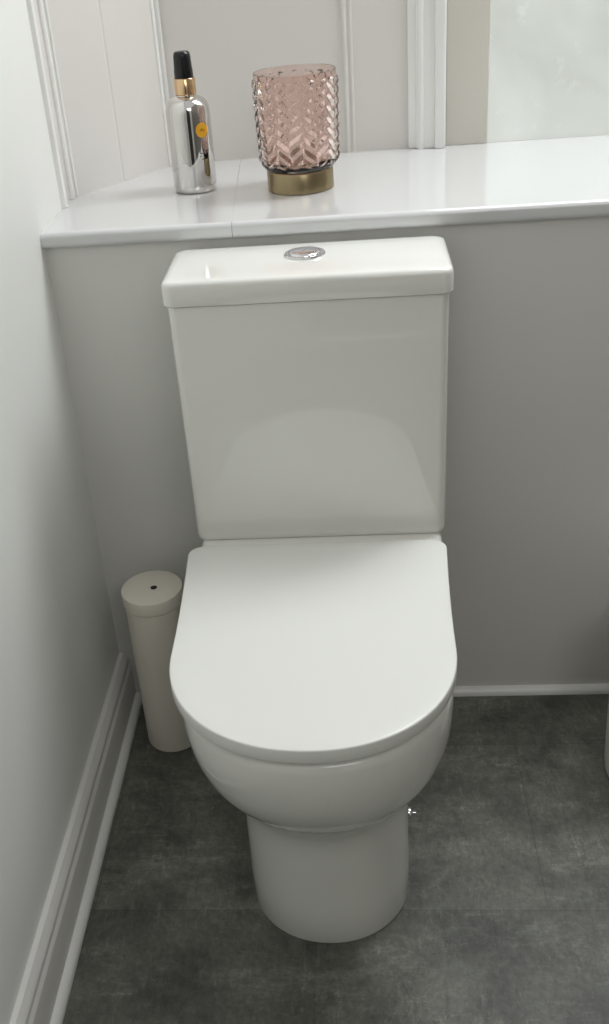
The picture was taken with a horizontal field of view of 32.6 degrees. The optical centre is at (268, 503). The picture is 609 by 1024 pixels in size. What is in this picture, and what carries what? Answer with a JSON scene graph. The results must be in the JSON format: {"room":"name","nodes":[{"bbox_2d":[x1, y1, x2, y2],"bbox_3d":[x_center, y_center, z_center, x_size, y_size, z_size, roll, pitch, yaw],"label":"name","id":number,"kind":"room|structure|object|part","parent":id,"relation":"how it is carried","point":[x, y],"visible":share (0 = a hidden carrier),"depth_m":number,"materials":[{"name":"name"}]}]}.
{"room":"bathroom","nodes":[
{"label":"bathroom","id":0,"kind":"room"},
{"bbox_2d":[0,0,118,1023],"bbox_3d":[-0.468,-0.129,0.406,0.100,2.400,2.425,-2,30,5],"label":"wall","id":1,"kind":"structure","parent":0,"point":[59,651],"depth_m":1.43,"materials":[{"name":"paint"}]},
{"bbox_2d":[10,653,135,1023],"bbox_3d":[-0.327,0.892,0.917,0.018,0.107,2.300,-2,30,5],"label":"baseboard","id":2,"kind":"structure","parent":1,"relation":"attached to","point":[37,995],"depth_m":1.51,"materials":[{"name":"white paint"}]},
{"bbox_2d":[50,692,141,1023],"bbox_3d":[-0.309,0.931,0.939,0.012,0.015,2.300,-2,30,5],"label":"trim","id":3,"kind":"structure","parent":1,"relation":"attached to","point":[59,1010],"depth_m":1.57,"materials":[{"name":"white paint"}]},
{"bbox_2d":[40,159,240,248],"bbox_3d":[-0.179,-0.486,1.665,0.280,0.023,0.419,-2,30,5],"label":"ledge","id":4,"kind":"object","parent":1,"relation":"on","point":[146,208],"depth_m":1.55,"materials":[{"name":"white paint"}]},
{"bbox_2d":[165,50,216,193],"bbox_3d":[-0.123,-0.589,1.607,0.068,0.204,0.068,-2,30,5],"label":"spray bottle","id":5,"kind":"object","parent":4,"relation":"on","point":[188,118],"visible":1,"depth_m":1.59,"materials":[{"name":"silver metal"}]},
{"bbox_2d":[25,0,168,208],"bbox_3d":[-0.339,-1.182,1.359,0.079,1.547,0.337,13,34,28],"label":"wall","id":6,"kind":"structure","parent":0,"point":[105,53],"depth_m":1.67,"materials":[{"name":"paint"}]},
{"bbox_2d":[26,0,171,207],"bbox_3d":[-0.309,-1.190,1.350,0.033,1.527,0.305,13,35,29],"label":"trim","id":7,"kind":"structure","parent":6,"relation":"attached to","point":[30,4],"depth_m":1.59,"materials":[{"name":"white paint"}]},
{"bbox_2d":[158,0,407,160],"bbox_3d":[0.012,-1.273,1.465,0.475,1.547,0.050,-2,30,5],"label":"wall","id":8,"kind":"structure","parent":0,"point":[226,41],"depth_m":1.74,"materials":[{"name":"paint"}]},
{"bbox_2d":[341,0,355,152],"bbox_3d":[0.086,-1.271,1.430,0.017,1.527,0.005,-2,30,5],"label":"trim","id":9,"kind":"structure","parent":8,"relation":"attached to","point":[343,2],"depth_m":1.75,"materials":[{"name":"paint"}]},
{"bbox_2d":[407,0,446,148],"bbox_3d":[0.215,-1.272,1.411,0.063,1.527,0.020,-2,30,5],"label":"trim","id":10,"kind":"structure","parent":8,"relation":"attached to","point":[426,19],"depth_m":1.73,"materials":[{"name":"white paint"}]},
{"bbox_2d":[445,0,608,145],"bbox_3d":[0.662,-1.259,1.423,0.824,1.427,0.047,-2,30,5],"label":"window","id":11,"kind":"structure","parent":8,"relation":"in","point":[516,69],"depth_m":1.73,"materials":[{"name":"glass"}]},
{"bbox_3d":[0.662,-1.259,1.423,0.824,1.427,0.047,-2,30,5],"label":"frame","id":12,"kind":"part","parent":11,"relation":"part of","materials":[{"name":"grey paint"}]},
{"bbox_2d":[45,216,608,692],"bbox_3d":[0.420,-0.038,1.674,1.434,0.849,0.030,-2,30,5],"label":"wall","id":13,"kind":"structure","parent":0,"point":[525,534],"depth_m":1.63,"materials":[{"name":"grey paint"}]},
{"bbox_2d":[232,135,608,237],"bbox_3d":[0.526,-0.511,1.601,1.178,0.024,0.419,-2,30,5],"label":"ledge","id":14,"kind":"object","parent":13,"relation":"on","point":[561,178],"depth_m":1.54,"materials":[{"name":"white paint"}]},
{"bbox_2d":[251,64,339,195],"bbox_3d":[0.044,-0.564,1.572,0.129,0.170,0.128,-17,32,-20],"label":"candle holder","id":15,"kind":"object","parent":14,"relation":"on","point":[295,106],"visible":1,"depth_m":1.53,"materials":[{"name":"pink glass"}]},
{"bbox_2d":[454,683,608,696],"bbox_3d":[0.466,0.333,1.862,1.404,0.014,0.012,-2,30,5],"label":"baseboard","id":16,"kind":"structure","parent":13,"relation":"attached to","point":[553,689],"depth_m":1.86,"materials":[{"name":"white paint"}]},
{"bbox_2d":[63,694,608,1023],"bbox_3d":[0.384,0.934,0.903,1.634,0.060,2.320,-2,30,5],"label":"floor","id":17,"kind":"structure","parent":0,"point":[503,918],"depth_m":1.50,"materials":[{"name":"stone"}]},
{"bbox_2d":[121,571,190,751],"bbox_3d":[-0.178,0.270,1.764,0.100,0.317,0.100,-2,30,5],"label":"toilet brush holder","id":18,"kind":"object","parent":17,"relation":"on","point":[151,600],"visible":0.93,"depth_m":1.70,"materials":[{"name":"beige plastic"}]},
{"bbox_3d":[-0.189,0.145,1.691,0.100,0.024,0.100,-2,30,5],"label":"lid","id":19,"kind":"part","parent":18,"relation":"part of","materials":[{"name":"beige plastic"}]},
{"bbox_2d":[161,236,456,942],"bbox_3d":[0.069,0.144,1.413,0.381,0.847,0.616,-2,30,5],"label":"toilet","id":20,"kind":"object","parent":17,"relation":"on","point":[313,666],"visible":1,"depth_m":1.38,"materials":[{"name":"white ceramic"}]},
{"bbox_3d":[0.052,-0.317,1.411,0.381,0.034,0.158,-2,30,5],"label":"cistern lid","id":21,"kind":"part","parent":20,"relation":"part of","materials":[{"name":"white ceramic"}]},
{"bbox_3d":[0.056,0.170,1.317,0.367,0.019,0.424,-2,30,5],"label":"seat lid","id":22,"kind":"part","parent":20,"relation":"part of","materials":[{"name":"white plastic"}]},
{"bbox_2d":[604,700,608,775],"bbox_3d":[0.628,0.306,1.610,0.204,0.287,0.204,-2,30,5],"label":"pedal bin","id":23,"kind":"object","parent":17,"relation":"on","point":[606,751],"visible":1,"depth_m":1.67,"materials":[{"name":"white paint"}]}
]}

